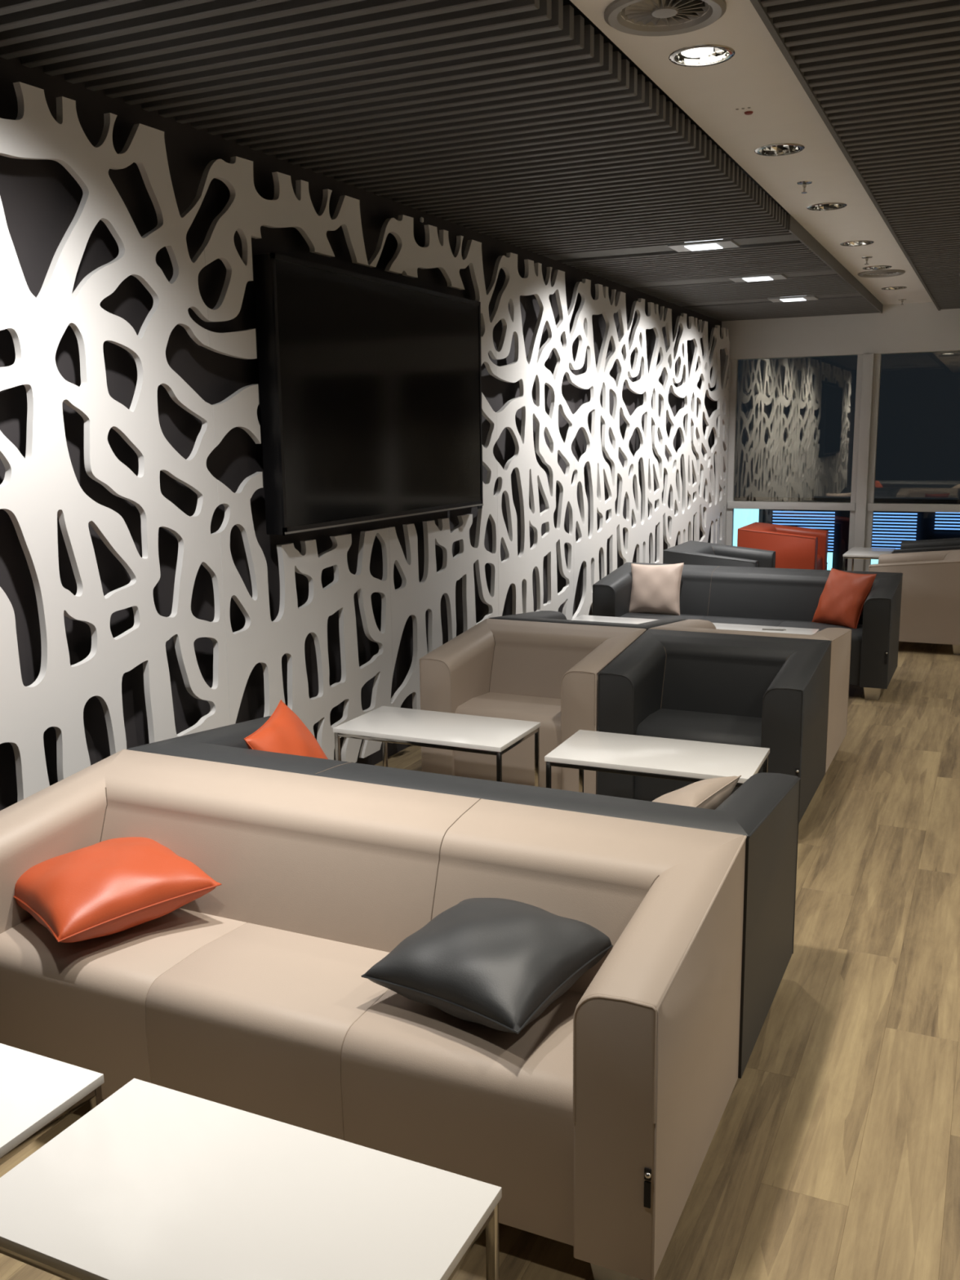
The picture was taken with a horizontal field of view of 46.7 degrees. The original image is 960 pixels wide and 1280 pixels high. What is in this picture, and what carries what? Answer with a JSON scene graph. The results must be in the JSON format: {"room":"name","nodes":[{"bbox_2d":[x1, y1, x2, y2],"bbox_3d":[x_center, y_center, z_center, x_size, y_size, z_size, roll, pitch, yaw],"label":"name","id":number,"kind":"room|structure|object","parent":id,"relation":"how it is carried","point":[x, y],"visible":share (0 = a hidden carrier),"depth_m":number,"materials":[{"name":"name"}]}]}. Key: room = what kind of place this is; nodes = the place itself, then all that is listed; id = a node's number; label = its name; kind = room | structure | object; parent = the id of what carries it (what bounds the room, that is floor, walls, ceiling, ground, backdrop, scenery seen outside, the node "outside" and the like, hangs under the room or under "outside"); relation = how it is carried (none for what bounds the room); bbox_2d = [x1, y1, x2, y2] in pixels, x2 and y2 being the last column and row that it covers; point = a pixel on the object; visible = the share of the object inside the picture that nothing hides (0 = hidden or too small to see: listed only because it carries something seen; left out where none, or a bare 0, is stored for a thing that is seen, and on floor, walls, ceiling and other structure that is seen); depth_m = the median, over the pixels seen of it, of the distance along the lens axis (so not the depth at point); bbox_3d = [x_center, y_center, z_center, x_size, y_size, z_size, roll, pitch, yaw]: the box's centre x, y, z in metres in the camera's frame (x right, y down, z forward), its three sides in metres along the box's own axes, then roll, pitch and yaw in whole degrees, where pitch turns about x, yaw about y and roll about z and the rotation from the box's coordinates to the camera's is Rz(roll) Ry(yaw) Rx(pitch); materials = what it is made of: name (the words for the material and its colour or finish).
{"room":"lounge","nodes":[
{"label":"lounge","id":0,"kind":"room"},
{"bbox_2d":[0,57,721,810],"bbox_3d":[-0.675,-0.832,5.090,0.100,3.000,14.770,4,12,25],"label":"wall","id":1,"kind":"structure","parent":0,"point":[40,199],"depth_m":4.18,"materials":[{"name":"grey paint"}]},
{"bbox_2d":[0,81,230,802],"bbox_3d":[-1.286,-0.409,3.592,0.102,2.509,1.265,4,12,25],"label":"wall panel","id":2,"kind":"object","parent":1,"relation":"attached to","point":[42,486],"visible":0.84,"depth_m":3.57,"materials":[{"name":"white paint"}]},
{"bbox_2d":[195,156,393,762],"bbox_3d":[-0.750,-0.624,4.719,0.102,2.509,1.265,4,12,25],"label":"wall panel","id":3,"kind":"object","parent":1,"relation":"attached to","point":[262,640],"visible":0.92,"depth_m":4.54,"materials":[{"name":"white paint"}]},
{"bbox_2d":[253,252,483,535],"bbox_3d":[-0.458,-1.103,5.198,0.168,1.087,1.873,4,12,25],"label":"television","id":4,"kind":"object","parent":1,"relation":"attached to","point":[371,387],"visible":1,"depth_m":4.89,"materials":[{"name":"black plastic"}]},
{"bbox_2d":[355,742,410,764],"bbox_3d":[-0.605,0.603,5.330,0.015,0.090,14.770,4,12,25],"label":"baseboard","id":5,"kind":"structure","parent":1,"relation":"attached to","point":[375,757],"depth_m":5.54,"materials":[{"name":"grey paint"}]},
{"bbox_2d":[376,214,498,709],"bbox_3d":[-0.214,-0.840,5.846,0.102,2.509,1.265,4,12,25],"label":"wall panel","id":6,"kind":"object","parent":1,"relation":"attached to","point":[414,597],"visible":0.77,"depth_m":5.78,"materials":[{"name":"white paint"}]},
{"bbox_2d":[491,252,574,619],"bbox_3d":[0.322,-1.055,6.973,0.102,2.509,1.265,4,12,25],"label":"wall panel","id":7,"kind":"object","parent":1,"relation":"attached to","point":[515,569],"visible":0.88,"depth_m":6.88,"materials":[{"name":"white paint"}]},
{"bbox_2d":[571,279,632,618],"bbox_3d":[0.858,-1.270,8.100,0.102,2.509,1.265,4,12,25],"label":"wall panel","id":8,"kind":"object","parent":1,"relation":"attached to","point":[586,548],"visible":0.88,"depth_m":7.98,"materials":[{"name":"white paint"}]},
{"bbox_2d":[628,297,676,564],"bbox_3d":[1.393,-1.486,9.226,0.102,2.509,1.265,4,12,25],"label":"wall panel","id":9,"kind":"object","parent":1,"relation":"attached to","point":[648,384],"visible":0.85,"depth_m":9.14,"materials":[{"name":"white paint"}]},
{"bbox_2d":[672,313,711,546],"bbox_3d":[1.929,-1.701,10.353,0.102,2.509,1.265,4,12,25],"label":"wall panel","id":10,"kind":"object","parent":1,"relation":"attached to","point":[689,390],"visible":0.82,"depth_m":10.27,"materials":[{"name":"white paint"}]},
{"bbox_2d":[706,324,729,544],"bbox_3d":[2.358,-1.873,11.254,0.102,2.509,0.756,4,12,25],"label":"wall panel","id":11,"kind":"object","parent":1,"relation":"attached to","point":[716,507],"visible":0.94,"depth_m":11.23,"materials":[{"name":"white paint"}]},
{"bbox_2d":[719,359,731,544],"bbox_3d":[2.563,-1.756,11.719,0.100,2.324,0.155,4,12,25],"label":"trim","id":12,"kind":"structure","parent":1,"relation":"attached to","point":[722,361],"depth_m":11.60,"materials":[{"name":"grey metal"}]},
{"bbox_2d":[0,0,959,321],"bbox_3d":[2.168,-2.013,3.596,6.345,0.404,15.120,4,12,25],"label":"ceiling","id":13,"kind":"structure","parent":0,"point":[547,128],"depth_m":3.98,"materials":[{"name":"black paint"}]},
{"bbox_2d":[604,0,726,35],"bbox_3d":[0.526,-1.816,3.167,0.344,0.078,0.344,4,12,25],"label":"ceiling vent","id":14,"kind":"object","parent":13,"relation":"in","point":[650,13],"visible":1,"depth_m":3.19,"materials":[{"name":"grey metal"}]},
{"bbox_2d":[668,44,734,66],"bbox_3d":[0.708,-1.906,3.547,0.208,0.091,0.208,4,12,25],"label":"recessed light","id":15,"kind":"object","parent":13,"relation":"in","point":[703,54],"visible":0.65,"depth_m":3.58,"materials":[{"name":"silver metal"}]},
{"bbox_2d":[666,239,739,252],"bbox_3d":[1.349,-2.397,6.710,0.380,0.062,0.250,4,12,25],"label":"recessed light","id":16,"kind":"object","parent":13,"relation":"in","point":[717,243],"visible":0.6,"depth_m":6.67,"materials":[{"name":"white plastic"}]},
{"bbox_2d":[735,106,753,115],"bbox_3d":[0.995,-1.982,4.177,0.056,0.008,0.082,4,12,25],"label":"ceiling sensor","id":17,"kind":"object","parent":13,"relation":"attached to","point":[747,113],"visible":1,"depth_m":4.18,"materials":[{"name":"red plastic"}]},
{"bbox_2d":[728,273,787,282],"bbox_3d":[2.037,-2.673,8.156,0.380,0.062,0.250,4,12,25],"label":"recessed light","id":18,"kind":"object","parent":13,"relation":"in","point":[773,276],"visible":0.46,"depth_m":8.12,"materials":[{"name":"white plastic"}]},
{"bbox_2d":[754,142,804,155],"bbox_3d":[1.279,-2.136,4.748,0.208,0.089,0.208,4,12,25],"label":"recessed light","id":19,"kind":"object","parent":13,"relation":"in","point":[775,149],"visible":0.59,"depth_m":4.82,"materials":[{"name":"silver metal"}]},
{"bbox_2d":[767,295,818,302],"bbox_3d":[2.670,-2.928,9.486,0.380,0.062,0.250,4,12,25],"label":"recessed light","id":20,"kind":"object","parent":13,"relation":"in","point":[801,298],"visible":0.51,"depth_m":9.44,"materials":[{"name":"white plastic"}]},
{"bbox_2d":[796,181,812,193],"bbox_3d":[1.575,-2.195,5.405,0.072,0.049,0.072,4,12,25],"label":"sprinkler","id":21,"kind":"object","parent":13,"relation":"attached to","point":[803,184],"visible":1,"depth_m":5.39,"materials":[{"name":"silver metal"}]},
{"bbox_2d":[806,202,846,210],"bbox_3d":[1.863,-2.371,5.976,0.208,0.089,0.208,4,12,25],"label":"recessed light","id":22,"kind":"object","parent":13,"relation":"in","point":[828,206],"visible":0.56,"depth_m":6.04,"materials":[{"name":"silver metal"}]},
{"bbox_2d":[840,240,874,246],"bbox_3d":[2.430,-2.599,7.169,0.208,0.089,0.208,4,12,25],"label":"recessed light","id":23,"kind":"object","parent":13,"relation":"in","point":[861,242],"visible":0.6,"depth_m":7.24,"materials":[{"name":"silver metal"}]},
{"bbox_2d":[861,256,872,264],"bbox_3d":[2.701,-2.648,7.772,0.072,0.049,0.072,4,12,25],"label":"sprinkler","id":24,"kind":"object","parent":13,"relation":"attached to","point":[866,258],"visible":1,"depth_m":7.76,"materials":[{"name":"silver metal"}]},
{"bbox_2d":[862,265,892,270],"bbox_3d":[2.950,-2.808,8.263,0.208,0.089,0.208,4,12,25],"label":"recessed light","id":25,"kind":"object","parent":13,"relation":"in","point":[876,267],"visible":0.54,"depth_m":8.33,"materials":[{"name":"silver metal"}]},
{"bbox_2d":[857,269,905,277],"bbox_3d":[3.082,-2.843,8.542,0.344,0.078,0.344,4,12,25],"label":"ceiling vent","id":26,"kind":"object","parent":13,"relation":"in","point":[885,273],"visible":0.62,"depth_m":8.54,"materials":[{"name":"grey metal"}]},
{"bbox_2d":[881,286,906,289],"bbox_3d":[3.530,-3.041,9.483,0.208,0.089,0.208,4,12,25],"label":"recessed light","id":27,"kind":"object","parent":13,"relation":"in","point":[889,287],"visible":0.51,"depth_m":9.54,"materials":[{"name":"silver metal"}]},
{"bbox_2d":[0,641,959,1279],"bbox_3d":[2.173,0.923,4.070,6.345,0.150,14.970,4,12,25],"label":"floor","id":28,"kind":"structure","parent":0,"point":[833,1153],"depth_m":2.85,"materials":[{"name":"brown wood"}]},
{"bbox_2d":[0,1043,104,1165],"bbox_3d":[-1.108,1.030,2.067,0.736,0.450,0.400,4,12,25],"label":"coffee table","id":29,"kind":"object","parent":28,"relation":"on","point":[37,1092],"visible":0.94,"depth_m":2.00,"materials":[{"name":"white laminate"}]},
{"bbox_2d":[0,1078,502,1279],"bbox_3d":[-0.381,1.080,1.745,0.736,0.450,0.400,4,12,25],"label":"coffee table","id":30,"kind":"object","parent":28,"relation":"on","point":[153,1182],"visible":1,"depth_m":1.70,"materials":[{"name":"white laminate"}]},
{"bbox_2d":[0,749,746,1279],"bbox_3d":[-0.376,0.785,2.673,1.849,0.693,0.725,4,12,25],"label":"sofa","id":31,"kind":"object","parent":28,"relation":"on","point":[596,1122],"visible":0.9,"depth_m":2.46,"materials":[{"name":"beige leather"}]},
{"bbox_2d":[13,836,222,942],"bbox_3d":[-0.938,0.618,2.812,0.413,0.173,0.413,-10,14,-40],"label":"cushion","id":32,"kind":"object","parent":31,"relation":"on","point":[109,886],"visible":0.99,"depth_m":2.70,"materials":[{"name":"orange leather"}]},
{"bbox_2d":[360,897,613,1034],"bbox_3d":[0.028,0.685,2.404,0.403,0.172,0.402,7,13,35],"label":"cushion","id":33,"kind":"object","parent":31,"relation":"on","point":[495,963],"visible":1,"depth_m":2.31,"materials":[{"name":"grey leather"}]},
{"bbox_2d":[333,706,540,786],"bbox_3d":[-0.169,0.564,4.522,0.736,0.450,0.400,4,12,25],"label":"coffee table","id":34,"kind":"object","parent":28,"relation":"on","point":[490,735],"visible":0.8,"depth_m":4.43,"materials":[{"name":"white laminate"}]},
{"bbox_2d":[127,715,800,1078],"bbox_3d":[-0.063,0.662,3.316,1.849,0.693,0.725,4,12,25],"label":"sofa","id":35,"kind":"object","parent":28,"relation":"on","point":[764,809],"visible":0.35,"depth_m":2.91,"materials":[{"name":"grey leather"}]},
{"bbox_2d":[243,699,328,759],"bbox_3d":[-0.593,0.405,3.596,0.226,0.350,0.391,0,11,5],"label":"cushion","id":36,"kind":"object","parent":35,"relation":"on","point":[284,732],"visible":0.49,"depth_m":3.54,"materials":[{"name":"orange leather"}]},
{"bbox_2d":[652,775,741,809],"bbox_3d":[0.509,0.504,3.096,0.314,0.244,0.394,5,12,30],"label":"cushion","id":37,"kind":"object","parent":35,"relation":"on","point":[708,793],"visible":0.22,"depth_m":3.01,"materials":[{"name":"beige leather"}]},
{"bbox_2d":[419,618,646,794],"bbox_3d":[0.258,0.320,5.147,0.832,0.691,0.725,4,12,25],"label":"armchair","id":38,"kind":"object","parent":28,"relation":"on","point":[546,673],"visible":0.63,"depth_m":5.00,"materials":[{"name":"beige leather"}]},
{"bbox_2d":[488,610,685,630],"bbox_3d":[0.573,0.195,5.802,0.832,0.691,0.725,4,12,25],"label":"armchair","id":39,"kind":"object","parent":28,"relation":"on","point":[550,616],"visible":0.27,"depth_m":5.57,"materials":[{"name":"grey leather"}]},
{"bbox_2d":[571,614,657,624],"bbox_3d":[0.905,0.118,6.857,0.736,0.450,0.400,4,12,25],"label":"coffee table","id":40,"kind":"object","parent":28,"relation":"on","point":[583,617],"visible":0.19,"depth_m":6.95,"materials":[{"name":"white laminate"}]},
{"bbox_2d":[544,729,769,792],"bbox_3d":[0.653,0.631,4.102,0.736,0.450,0.400,4,11,23],"label":"coffee table","id":41,"kind":"object","parent":28,"relation":"on","point":[691,761],"visible":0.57,"depth_m":4.01,"materials":[{"name":"white laminate"}]},
{"bbox_2d":[596,628,831,824],"bbox_3d":[1.017,0.375,4.796,0.832,0.691,0.725,4,12,25],"label":"armchair","id":42,"kind":"object","parent":28,"relation":"on","point":[762,691],"visible":0.7,"depth_m":4.69,"materials":[{"name":"grey leather"}]},
{"bbox_2d":[662,540,775,568],"bbox_3d":[1.939,-0.410,8.978,0.725,0.691,0.832,4,12,25],"label":"armchair","id":43,"kind":"object","parent":28,"relation":"on","point":[691,552],"visible":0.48,"depth_m":8.87,"materials":[{"name":"grey leather"}]},
{"bbox_2d":[592,562,902,699],"bbox_3d":[1.726,-0.091,7.264,1.849,0.693,0.725,4,12,25],"label":"sofa","id":44,"kind":"object","parent":28,"relation":"on","point":[723,594],"visible":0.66,"depth_m":7.22,"materials":[{"name":"grey leather"}]},
{"bbox_2d":[629,562,684,615],"bbox_3d":[1.181,-0.341,7.501,0.385,0.360,0.181,4,12,25],"label":"cushion","id":45,"kind":"object","parent":44,"relation":"on","point":[655,588],"visible":0.98,"depth_m":7.45,"materials":[{"name":"beige leather"}]},
{"bbox_2d":[811,568,876,628],"bbox_3d":[2.268,-0.257,6.950,0.193,0.341,0.377,-7,12,-29],"label":"cushion","id":46,"kind":"object","parent":44,"relation":"on","point":[842,598],"visible":0.98,"depth_m":6.88,"materials":[{"name":"orange leather"}]},
{"bbox_2d":[650,619,851,773],"bbox_3d":[1.329,0.250,5.453,0.832,0.691,0.725,4,12,25],"label":"armchair","id":47,"kind":"object","parent":28,"relation":"on","point":[841,637],"visible":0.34,"depth_m":5.22,"materials":[{"name":"beige leather"}]},
{"bbox_2d":[712,622,818,635],"bbox_3d":[1.575,0.167,6.547,0.736,0.450,0.400,4,12,25],"label":"coffee table","id":48,"kind":"object","parent":28,"relation":"on","point":[718,625],"visible":0.09,"depth_m":6.56,"materials":[{"name":"white laminate"}]},
{"bbox_2d":[762,628,786,630],"bbox_3d":[1.720,-0.062,6.508,0.135,0.009,0.009,2,11,16],"label":"pen","id":49,"kind":"object","parent":48,"relation":"on","point":[762,628],"visible":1,"depth_m":6.51,"materials":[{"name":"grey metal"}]},
{"bbox_2d":[737,521,828,569],"bbox_3d":[2.943,-0.760,10.799,0.725,0.691,0.832,4,12,25],"label":"armchair","id":50,"kind":"object","parent":28,"relation":"on","point":[794,547],"visible":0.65,"depth_m":10.42,"materials":[{"name":"orange leather"}]},
{"bbox_2d":[842,546,895,570],"bbox_3d":[3.729,-0.625,10.681,0.400,0.450,0.736,4,12,25],"label":"coffee table","id":51,"kind":"object","parent":28,"relation":"on","point":[859,553],"visible":0.5,"depth_m":10.52,"materials":[{"name":"white laminate"}]},
{"bbox_2d":[868,549,959,654],"bbox_3d":[3.327,-0.314,8.364,0.725,0.691,0.832,4,12,25],"label":"sofa","id":52,"kind":"object","parent":28,"relation":"on","point":[930,608],"visible":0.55,"depth_m":7.98,"materials":[{"name":"beige leather"}]},
{"bbox_2d":[893,537,959,553],"bbox_3d":[3.879,-0.506,9.363,0.725,0.691,0.832,4,12,25],"label":"armchair","id":53,"kind":"object","parent":28,"relation":"on","point":[950,544],"visible":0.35,"depth_m":9.54,"materials":[{"name":"grey leather"}]},
{"bbox_2d":[720,302,959,360],"bbox_3d":[5.317,-3.045,10.256,6.145,0.676,0.250,4,12,25],"label":"wall","id":54,"kind":"structure","parent":0,"point":[910,327],"depth_m":10.93,"materials":[{"name":"white paint"}]},
{"bbox_2d":[725,354,862,570],"bbox_3d":[3.203,-1.745,11.428,1.305,2.254,0.095,4,12,25],"label":"window","id":55,"kind":"structure","parent":54,"relation":"in","point":[731,504],"depth_m":11.48,"materials":[{"name":"grey metal"}]},
{"bbox_2d":[853,353,874,571],"bbox_3d":[3.835,-1.663,11.132,0.098,2.324,0.155,4,12,25],"label":"trim","id":56,"kind":"structure","parent":54,"relation":"attached to","point":[868,358],"depth_m":11.03,"materials":[{"name":"grey metal"}]},
{"bbox_2d":[863,351,959,571],"bbox_3d":[4.473,-1.653,10.842,1.302,2.254,0.095,4,12,25],"label":"window","id":57,"kind":"structure","parent":54,"relation":"in","point":[872,506],"depth_m":11.02,"materials":[{"name":"grey metal"}]},
{"label":"outside","id":58,"kind":"structure","parent":0,"visible":0},
{"bbox_2d":[733,497,959,570],"bbox_3d":[6.143,0.719,13.420,14.000,4.750,0.560,4,12,25],"label":"building","id":59,"kind":"structure","parent":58,"point":[890,528],"depth_m":13.57,"materials":[{"name":"teal"}]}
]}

